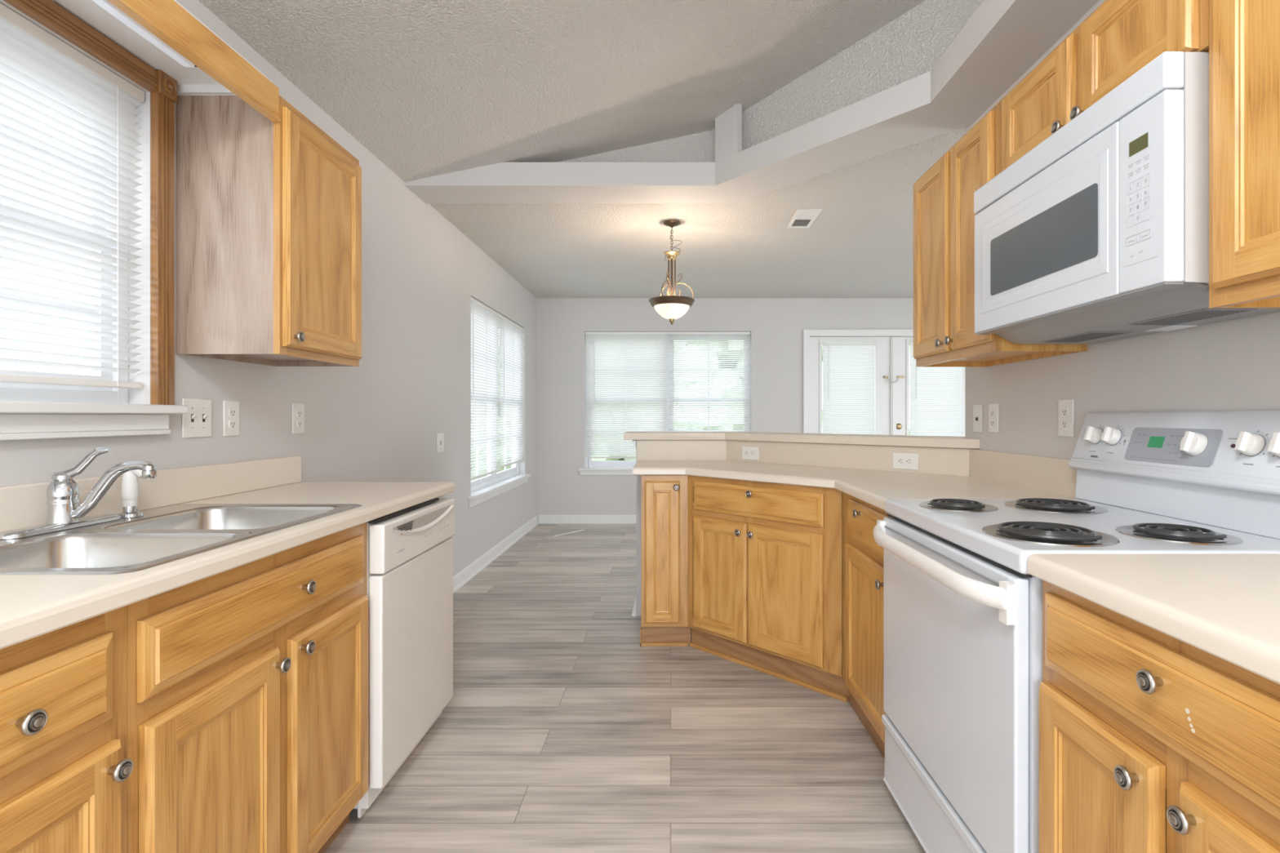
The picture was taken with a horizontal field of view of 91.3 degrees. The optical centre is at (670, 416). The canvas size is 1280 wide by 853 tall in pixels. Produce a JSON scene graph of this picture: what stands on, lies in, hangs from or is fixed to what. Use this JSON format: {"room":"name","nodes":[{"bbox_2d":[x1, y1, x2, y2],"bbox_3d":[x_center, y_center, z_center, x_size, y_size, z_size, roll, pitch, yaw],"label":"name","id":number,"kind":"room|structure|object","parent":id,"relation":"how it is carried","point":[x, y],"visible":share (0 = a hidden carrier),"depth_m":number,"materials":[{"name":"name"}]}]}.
{"room":"kitchen","nodes":[
{"label":"kitchen","id":0,"kind":"room"},
{"bbox_2d":[0,0,536,576],"bbox_3d":[-1.533,-0.058,1.983,0.140,2.460,9.966,0,0,0],"label":"wall","id":1,"kind":"structure","parent":0,"point":[380,420],"depth_m":3.12,"materials":[{"name":"grey paint"}]},
{"bbox_2d":[0,0,187,440],"bbox_3d":[-1.500,-0.462,1.311,0.175,1.027,1.042,0,0,0],"label":"window","id":2,"kind":"structure","parent":1,"relation":"in","point":[27,411],"depth_m":1.69,"materials":[{"name":"white plastic"}]},
{"bbox_2d":[0,3,144,389],"bbox_3d":[-1.479,-0.492,1.319,0.044,0.833,0.863,0,0,0],"label":"window blind","id":3,"kind":"object","parent":2,"relation":"attached to","point":[81,78],"visible":1,"depth_m":1.53,"materials":[{"name":"white plastic"}]},
{"bbox_2d":[91,0,197,66],"bbox_3d":[-1.285,-0.953,1.350,0.052,0.042,0.700,0,0,0],"label":"strip light","id":4,"kind":"object","parent":1,"relation":"attached to","point":[106,5],"visible":0.51,"depth_m":1.52,"materials":[{"name":"white plastic"}]},
{"bbox_2d":[0,455,301,532],"bbox_3d":[-1.452,0.206,1.433,0.019,0.104,2.025,0,0,0],"label":"backsplash","id":5,"kind":"structure","parent":1,"relation":"attached to","point":[24,505],"depth_m":1.80,"materials":[{"name":"beige laminate"}]},
{"bbox_2d":[52,0,272,93],"bbox_3d":[-1.319,-0.970,1.073,0.286,0.037,1.546,0,0,0],"label":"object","id":6,"kind":"structure","parent":1,"relation":"attached to","point":[190,80],"depth_m":1.66,"materials":[{"name":"white paint"}]},
{"bbox_2d":[107,0,280,122],"bbox_3d":[-1.163,-0.918,1.073,0.025,0.100,1.545,0,0,0],"label":"valance board","id":7,"kind":"object","parent":1,"relation":"attached to","point":[166,20],"visible":1,"depth_m":1.55,"materials":[{"name":"brown wood"}]},
{"bbox_2d":[182,398,211,438],"bbox_3d":[-1.454,0.006,1.927,0.016,0.119,0.117,0,0,0],"label":"light switch","id":8,"kind":"object","parent":1,"relation":"attached to","point":[197,423],"visible":1,"depth_m":1.92,"materials":[{"name":"white plastic"}]},
{"bbox_2d":[222,400,239,436],"bbox_3d":[-1.458,0.007,2.077,0.009,0.118,0.074,0,0,0],"label":"wall outlet","id":9,"kind":"object","parent":1,"relation":"attached to","point":[230,408],"visible":1,"depth_m":2.07,"materials":[{"name":"white plastic"}]},
{"bbox_2d":[228,408,236,416],"bbox_3d":[-1.456,-0.013,2.077,0.003,0.028,0.033,0,0,0],"label":"receptacle","id":10,"kind":"object","parent":9,"relation":"attached to","point":[232,411],"depth_m":2.07,"materials":[{"name":"white plastic"}]},
{"bbox_2d":[228,419,236,428],"bbox_3d":[-1.456,0.026,2.077,0.003,0.028,0.033,0,0,0],"label":"receptacle","id":11,"kind":"object","parent":9,"relation":"attached to","point":[232,423],"depth_m":2.07,"materials":[{"name":"white plastic"}]},
{"bbox_2d":[176,95,361,366],"bbox_3d":[-1.285,-0.566,2.082,0.352,0.764,0.470,0,0,0],"label":"upper cabinet","id":12,"kind":"object","parent":1,"relation":"attached to","point":[268,213],"visible":0.98,"depth_m":1.85,"materials":[{"name":"brown wood"}]},
{"bbox_2d":[292,403,304,434],"bbox_3d":[-1.458,0.010,2.450,0.009,0.118,0.078,0,0,0],"label":"wall outlet","id":13,"kind":"object","parent":1,"relation":"attached to","point":[298,410],"visible":1,"depth_m":2.44,"materials":[{"name":"white plastic"}]},
{"bbox_2d":[296,410,302,417],"bbox_3d":[-1.456,-0.009,2.450,0.003,0.028,0.033,0,0,0],"label":"receptacle","id":14,"kind":"object","parent":13,"relation":"attached to","point":[299,413],"depth_m":2.45,"materials":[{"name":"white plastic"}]},
{"bbox_2d":[296,420,302,427],"bbox_3d":[-1.456,0.029,2.450,0.003,0.028,0.033,0,0,0],"label":"receptacle","id":15,"kind":"object","parent":13,"relation":"attached to","point":[299,423],"depth_m":2.45,"materials":[{"name":"white plastic"}]},
{"bbox_2d":[436,433,444,453],"bbox_3d":[-1.454,0.169,3.962,0.016,0.122,0.115,0,0,0],"label":"light switch","id":16,"kind":"object","parent":1,"relation":"attached to","point":[440,437],"visible":1,"depth_m":3.96,"materials":[{"name":"white plastic"}]},
{"bbox_2d":[453,515,538,593],"bbox_3d":[-1.450,1.125,4.638,0.026,0.094,4.376,0,0,0],"label":"baseboard","id":17,"kind":"structure","parent":1,"relation":"attached to","point":[462,577],"depth_m":5.02,"materials":[{"name":"white paint"}]},
{"bbox_2d":[467,318,530,507],"bbox_3d":[-1.503,-0.114,5.430,0.170,1.551,1.830,0,0,0],"label":"window","id":18,"kind":"structure","parent":1,"relation":"in","point":[485,488],"depth_m":5.40,"materials":[{"name":"white plastic"}]},
{"bbox_2d":[471,297,500,479],"bbox_3d":[-1.481,-0.204,5.005,0.044,1.360,0.843,0,0,0],"label":"window blind","id":19,"kind":"object","parent":18,"relation":"attached to","point":[485,322],"visible":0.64,"depth_m":4.99,"materials":[{"name":"white plastic"}]},
{"bbox_2d":[498,314,524,467],"bbox_3d":[-1.481,-0.216,5.856,0.044,1.335,0.843,0,0,0],"label":"window blind","id":20,"kind":"object","parent":18,"relation":"attached to","point":[510,338],"visible":0.97,"depth_m":5.81,"materials":[{"name":"white plastic"}]},
{"bbox_2d":[198,0,925,182],"bbox_3d":[-0.018,-1.634,0.420,2.891,0.693,6.840,0,0,0],"label":"ceiling","id":21,"kind":"structure","parent":0,"point":[430,88],"depth_m":2.67,"materials":[{"name":"white paint"}]},
{"bbox_2d":[324,524,925,852],"bbox_3d":[2.248,1.222,1.983,7.703,0.100,9.966,0,0,0],"label":"floor","id":22,"kind":"structure","parent":0,"point":[558,731],"depth_m":2.21,"materials":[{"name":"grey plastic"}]},
{"bbox_2d":[0,605,133,852],"bbox_3d":[-1.144,0.736,0.786,0.622,0.871,0.452,0,0,0],"label":"base cabinet","id":23,"kind":"object","parent":22,"relation":"on","point":[65,767],"visible":0.98,"depth_m":0.90,"materials":[{"name":"brown wood"}]},
{"bbox_2d":[127,522,368,852],"bbox_3d":[-1.144,0.736,1.412,0.622,0.871,0.798,0,0,0],"label":"base cabinet","id":24,"kind":"object","parent":22,"relation":"on","point":[247,684],"visible":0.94,"depth_m":1.31,"materials":[{"name":"brown wood"}]},
{"bbox_2d":[0,455,454,649],"bbox_3d":[-1.154,0.225,1.433,0.616,0.142,2.027,0,0,0],"label":"countertop","id":25,"kind":"structure","parent":24,"relation":"on","point":[32,606],"depth_m":1.42,"materials":[{"name":"beige laminate"}]},
{"bbox_2d":[0,503,362,574],"bbox_3d":[-1.155,0.341,1.419,0.540,0.173,0.802,0,0,0],"label":"sink","id":26,"kind":"object","parent":25,"relation":"in","point":[165,535],"visible":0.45,"depth_m":1.36,"materials":[{"name":"silver metal"}]},
{"bbox_2d":[0,446,156,539],"bbox_3d":[-1.303,0.162,1.425,0.220,0.185,0.270,0,0,0],"label":"kitchen faucet","id":27,"kind":"object","parent":26,"relation":"on","point":[64,510],"visible":1,"depth_m":1.42,"materials":[{"name":"silver metal"}]},
{"bbox_2d":[117,469,143,518],"bbox_3d":[-1.371,0.185,1.590,0.062,0.139,0.054,0,0,0],"label":"sprayer","id":28,"kind":"object","parent":26,"relation":"on","point":[130,483],"visible":0.8,"depth_m":1.58,"materials":[{"name":"white plastic"}]},
{"bbox_2d":[353,495,454,817],"bbox_3d":[-1.130,0.735,2.114,0.616,0.866,0.598,0,0,0],"label":"dishwasher","id":29,"kind":"object","parent":22,"relation":"on","point":[410,550],"visible":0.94,"depth_m":1.98,"materials":[{"name":"white plastic"}]},
{"bbox_2d":[553,529,584,536],"bbox_3d":[-1.014,1.169,6.259,0.021,0.005,0.412,0,0,36],"label":"strip","id":30,"kind":"object","parent":22,"relation":"on","point":[580,530],"visible":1,"depth_m":6.23,"materials":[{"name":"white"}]},
{"bbox_2d":[640,475,690,646],"bbox_3d":[-0.026,0.736,3.245,0.258,0.871,0.246,0,0,0],"label":"base cabinet","id":31,"kind":"object","parent":22,"relation":"on","point":[664,497],"visible":0.94,"depth_m":3.16,"materials":[{"name":"brown wood"}]},
{"bbox_2d":[688,475,849,702],"bbox_3d":[0.525,0.736,2.982,0.890,0.871,0.446,0,0,45],"label":"base cabinet","id":32,"kind":"object","parent":22,"relation":"on","point":[765,559],"visible":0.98,"depth_m":2.80,"materials":[{"name":"brown wood"}]},
{"bbox_2d":[632,440,1077,510],"bbox_3d":[0.608,0.218,2.847,0.954,0.155,2.279,0,0,-36],"label":"countertop","id":33,"kind":"structure","parent":32,"relation":"on","point":[867,473],"depth_m":2.78,"materials":[{"name":"beige laminate"}]},
{"bbox_2d":[742,446,759,460],"bbox_3d":[0.449,0.208,3.525,0.118,0.074,0.009,0,0,45],"label":"bar outlet","id":34,"kind":"object","parent":33,"relation":"attached to","point":[748,452],"visible":1,"depth_m":3.52,"materials":[{"name":"white plastic"}]},
{"bbox_2d":[745,449,749,456],"bbox_3d":[0.433,0.208,3.537,0.028,0.033,0.003,0,0,45],"label":"receptacle","id":35,"kind":"object","parent":34,"relation":"attached to","point":[747,452],"depth_m":3.53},
{"bbox_2d":[750,450,755,456],"bbox_3d":[0.461,0.208,3.509,0.003,0.033,0.028,0,0,-45],"label":"receptacle","id":36,"kind":"object","parent":34,"relation":"attached to","point":[753,453],"depth_m":3.51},
{"bbox_2d":[893,452,918,470],"bbox_3d":[1.085,0.208,2.889,0.122,0.076,0.009,0,0,45],"label":"bar outlet","id":37,"kind":"object","parent":33,"relation":"attached to","point":[900,460],"visible":1,"depth_m":2.89,"materials":[{"name":"white plastic"}]},
{"bbox_2d":[897,457,903,464],"bbox_3d":[1.069,0.208,2.901,0.028,0.033,0.003,0,0,45],"label":"receptacle","id":38,"kind":"object","parent":37,"relation":"attached to","point":[900,460],"depth_m":2.90,"materials":[{"name":"white plastic"}]},
{"bbox_2d":[906,457,912,465],"bbox_3d":[1.097,0.208,2.873,0.003,0.033,0.028,0,0,-45],"label":"receptacle","id":39,"kind":"object","parent":37,"relation":"attached to","point":[908,460],"depth_m":2.87,"materials":[{"name":"white plastic"}]},
{"bbox_2d":[842,492,889,758],"bbox_3d":[0.878,0.736,2.248,0.446,0.871,0.600,0,0,0],"label":"base cabinet","id":40,"kind":"object","parent":22,"relation":"on","point":[862,557],"visible":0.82,"depth_m":2.24,"materials":[{"name":"brown wood"}]},
{"bbox_2d":[873,410,1279,852],"bbox_3d":[0.949,0.580,1.558,0.713,1.184,0.762,0,0,0],"label":"electric range","id":41,"kind":"object","parent":22,"relation":"on","point":[962,607],"visible":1,"depth_m":1.44,"materials":[{"name":"white metal"}]},
{"bbox_2d":[884,498,1279,577],"bbox_3d":[0.978,0.280,1.558,0.634,0.052,0.762,0,0,0],"label":"cooktop","id":42,"kind":"object","parent":41,"relation":"in","point":[989,535],"depth_m":1.39,"materials":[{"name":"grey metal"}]},
{"bbox_2d":[1240,430,1268,456],"bbox_3d":[1.266,0.058,1.354,0.018,0.055,0.069,0,0,0],"label":"knob","id":43,"kind":"object","parent":41,"relation":"attached to","point":[1260,438],"depth_m":1.34,"materials":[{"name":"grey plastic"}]},
{"bbox_2d":[1039,580,1279,852],"bbox_3d":[0.967,0.736,0.838,0.636,0.871,0.660,0,0,0],"label":"base cabinet","id":44,"kind":"object","parent":22,"relation":"on","point":[1151,740],"visible":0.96,"depth_m":0.90,"materials":[{"name":"brown wood"}]},
{"bbox_2d":[1026,554,1279,684],"bbox_3d":[0.987,0.218,0.835,0.638,0.155,0.670,0,0,0],"label":"countertop","id":45,"kind":"structure","parent":44,"relation":"on","point":[1226,607],"depth_m":0.93,"materials":[{"name":"beige laminate"}]},
{"bbox_2d":[429,127,964,297],"bbox_3d":[2.268,-1.318,1.913,7.463,0.060,9.826,0,0,0],"label":"ceiling","id":46,"kind":"structure","parent":0,"point":[860,244],"depth_m":4.62,"materials":[{"name":"white paint"}]},
{"bbox_2d":[648,219,694,324],"bbox_3d":[0.008,-0.947,4.150,0.308,0.682,0.308,0,0,0],"label":"pendant lamp","id":47,"kind":"object","parent":46,"relation":"hanging from","point":[671,308],"visible":1,"depth_m":4.10,"materials":[{"name":"brown metal"}]},
{"bbox_2d":[404,0,1099,203],"bbox_3d":[0.843,-1.478,0.725,2.321,0.417,7.277,0,0,-21],"label":"ceiling beam","id":48,"kind":"structure","parent":46,"relation":"attached to","point":[1002,40],"depth_m":3.03,"materials":[{"name":"white paint"}]},
{"bbox_2d":[786,208,822,227],"bbox_3d":[0.865,-1.283,4.065,0.152,0.008,0.370,0,0,0],"label":"ceiling vent","id":49,"kind":"object","parent":46,"relation":"in","point":[802,218],"visible":1,"depth_m":4.04,"materials":[{"name":"white metal"}]},
{"bbox_2d":[536,297,913,521],"bbox_3d":[2.318,-0.058,6.896,7.563,2.460,0.140,0,0,0],"label":"wall","id":50,"kind":"structure","parent":0,"point":[775,326],"depth_m":6.83,"materials":[{"name":"grey paint"}]},
{"bbox_2d":[538,515,635,524],"bbox_3d":[0.004,1.125,6.813,2.881,0.094,0.026,0,0,0],"label":"baseboard","id":51,"kind":"structure","parent":50,"relation":"attached to","point":[543,519],"depth_m":6.81,"materials":[{"name":"white paint"}]},
{"bbox_2d":[577,334,750,475],"bbox_3d":[-0.031,-0.144,6.866,1.942,1.571,0.170,0,0,0],"label":"window","id":52,"kind":"structure","parent":50,"relation":"in","point":[592,467],"depth_m":6.88,"materials":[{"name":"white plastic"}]},
{"bbox_2d":[585,331,667,457],"bbox_3d":[-0.484,-0.232,6.844,0.899,1.385,0.044,0,0,0],"label":"window blind","id":53,"kind":"object","parent":52,"relation":"attached to","point":[614,359],"visible":0.91,"depth_m":6.85,"materials":[{"name":"white plastic"}]},
{"bbox_2d":[667,331,750,431],"bbox_3d":[0.422,-0.232,6.844,0.899,1.385,0.044,0,0,0],"label":"window blind","id":54,"kind":"object","parent":52,"relation":"attached to","point":[673,334],"visible":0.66,"depth_m":6.86,"materials":[{"name":"white plastic"}]},
{"bbox_2d":[809,337,896,435],"bbox_3d":[1.992,0.147,6.851,0.941,2.026,0.074,0,0,0],"label":"door","id":55,"kind":"structure","parent":50,"relation":"in","point":[885,348],"depth_m":6.84,"materials":[{"name":"white paint"}]},
{"bbox_2d":[822,342,875,434],"bbox_3d":[1.948,0.039,6.822,0.575,1.690,0.044,0,0,0],"label":"door blind","id":56,"kind":"object","parent":55,"relation":"attached to","point":[848,367],"visible":0.56,"depth_m":6.83,"materials":[{"name":"white plastic"}]},
{"bbox_2d":[803,329,913,433],"bbox_3d":[2.438,0.115,6.812,1.981,2.115,0.025,0,0,0],"label":"trim","id":57,"kind":"structure","parent":50,"relation":"attached to","point":[806,333],"depth_m":6.81,"materials":[{"name":"white paint"}]},
{"bbox_2d":[896,337,964,436],"bbox_3d":[2.897,0.147,6.837,0.913,2.026,0.102,0,0,0],"label":"door","id":58,"kind":"structure","parent":50,"relation":"in","point":[902,343],"depth_m":6.84,"materials":[{"name":"white paint"}]},
{"bbox_2d":[884,375,904,383],"bbox_3d":[2.444,-0.398,6.816,0.220,0.084,0.054,0,0,0],"label":"door latch","id":59,"kind":"structure","parent":58,"relation":"attached to","point":[885,376],"depth_m":6.80,"materials":[{"name":"gold metal"}]},
{"bbox_2d":[909,342,962,436],"bbox_3d":[2.900,0.039,6.822,0.575,1.690,0.044,0,0,0],"label":"door blind","id":60,"kind":"object","parent":58,"relation":"attached to","point":[935,393],"visible":0.41,"depth_m":6.83,"materials":[{"name":"white plastic"}]},
{"bbox_2d":[558,0,983,162],"bbox_3d":[0.045,-1.622,3.384,3.033,0.568,0.688,0,0,20],"label":"wall","id":61,"kind":"structure","parent":0,"point":[908,47],"depth_m":3.01,"materials":[{"name":"grey paint"}]},
{"bbox_2d":[635,440,970,615],"bbox_3d":[0.636,0.656,3.380,1.853,1.032,0.416,0,0,33],"label":"wall","id":62,"kind":"structure","parent":0,"point":[638,477],"depth_m":3.67,"materials":[{"name":"grey paint"}]},
{"bbox_2d":[631,595,635,616],"bbox_3d":[-0.215,1.125,3.730,0.026,0.094,0.140,0,0,0],"label":"baseboard","id":63,"kind":"structure","parent":62,"relation":"attached to","point":[633,612],"depth_m":3.66,"materials":[{"name":"white paint"}]},
{"bbox_2d":[631,440,635,448],"bbox_3d":[-0.214,0.165,3.728,0.023,0.045,0.145,0,0,0],"label":"trim","id":64,"kind":"structure","parent":62,"relation":"attached to","point":[633,442],"depth_m":3.66,"materials":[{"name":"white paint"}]},
{"bbox_2d":[623,431,980,448],"bbox_3d":[0.633,0.118,3.451,2.082,0.040,0.662,0,0,32],"label":"breakfast bar","id":65,"kind":"object","parent":62,"relation":"on","point":[948,442],"visible":0.85,"depth_m":3.20,"materials":[{"name":"beige laminate"}]},
{"bbox_2d":[964,0,1279,459],"bbox_3d":[1.368,-0.370,-0.113,0.120,3.085,5.775,0,0,0],"label":"wall","id":66,"kind":"structure","parent":0,"point":[1231,365],"depth_m":1.80,"materials":[{"name":"grey paint"}]},
{"bbox_2d":[973,404,982,432],"bbox_3d":[1.303,0.009,2.655,0.010,0.118,0.074,0,0,0],"label":"phone jack","id":67,"kind":"object","parent":66,"relation":"attached to","point":[978,408],"visible":1,"depth_m":2.64,"materials":[{"name":"white plastic"}]},
{"bbox_2d":[988,403,998,432],"bbox_3d":[1.303,0.007,2.525,0.009,0.118,0.074,0,0,0],"label":"wall outlet","id":68,"kind":"object","parent":66,"relation":"attached to","point":[993,407],"visible":1,"depth_m":2.52,"materials":[{"name":"white plastic"}]},
{"bbox_2d":[990,409,995,416],"bbox_3d":[1.300,-0.013,2.525,0.003,0.028,0.033,0,0,0],"label":"receptacle","id":69,"kind":"object","parent":68,"relation":"attached to","point":[992,411],"depth_m":2.52,"materials":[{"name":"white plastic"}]},
{"bbox_2d":[990,419,995,426],"bbox_3d":[1.300,0.026,2.525,0.003,0.028,0.033,0,0,0],"label":"receptacle","id":70,"kind":"object","parent":68,"relation":"attached to","point":[992,421],"depth_m":2.52,"materials":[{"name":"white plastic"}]},
{"bbox_2d":[913,105,1087,367],"bbox_3d":[1.139,-0.589,2.274,0.334,0.770,0.632,0,0,0],"label":"upper cabinet","id":71,"kind":"object","parent":66,"relation":"attached to","point":[944,335],"visible":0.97,"depth_m":2.23,"materials":[{"name":"brown wood"}]},
{"bbox_2d":[1057,399,1074,437],"bbox_3d":[1.303,0.006,2.062,0.009,0.124,0.078,0,0,0],"label":"wall outlet","id":72,"kind":"object","parent":66,"relation":"attached to","point":[1065,406],"visible":1,"depth_m":2.06,"materials":[{"name":"white plastic"}]},
{"bbox_2d":[1061,408,1068,416],"bbox_3d":[1.300,-0.013,2.062,0.003,0.028,0.033,0,0,0],"label":"receptacle","id":73,"kind":"object","parent":72,"relation":"attached to","point":[1064,411],"depth_m":2.06,"materials":[{"name":"white plastic"}]},
{"bbox_2d":[1061,419,1068,428],"bbox_3d":[1.300,0.025,2.062,0.003,0.028,0.033,0,0,0],"label":"receptacle","id":74,"kind":"object","parent":72,"relation":"attached to","point":[1064,423],"depth_m":2.06,"materials":[{"name":"white plastic"}]},
{"bbox_2d":[995,0,1208,175],"bbox_3d":[1.139,-0.838,1.569,0.334,0.272,0.772,0,0,0],"label":"upper cabinet","id":75,"kind":"object","parent":66,"relation":"attached to","point":[1119,37],"visible":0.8,"depth_m":1.48,"materials":[{"name":"brown wood"}]},
{"bbox_2d":[973,51,1279,344],"bbox_3d":[1.123,-0.460,1.573,0.360,0.480,0.755,0,0,0],"label":"microwave","id":76,"kind":"object","parent":75,"relation":"attached to","point":[1099,233],"visible":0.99,"depth_m":1.38,"materials":[{"name":"white plastic"}]},
{"bbox_2d":[1208,0,1279,308],"bbox_3d":[1.139,-0.589,0.952,0.334,0.770,0.460,0,0,0],"label":"upper cabinet","id":77,"kind":"object","parent":66,"relation":"attached to","point":[1244,35],"visible":1,"depth_m":1.10,"materials":[{"name":"brown wood"}]},
{"label":"outside","id":78,"kind":"structure","parent":0,"visible":0},
{"bbox_3d":[0.000,1.572,24.250,60.000,0.200,31.500,0,0,0],"label":"ground","id":79,"kind":"structure","parent":78,"visible":0},
{"bbox_2d":[471,328,910,480],"bbox_3d":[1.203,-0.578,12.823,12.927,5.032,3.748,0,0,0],"label":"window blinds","id":80,"kind":"object","parent":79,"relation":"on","point":[508,467],"visible":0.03,"depth_m":11.60,"materials":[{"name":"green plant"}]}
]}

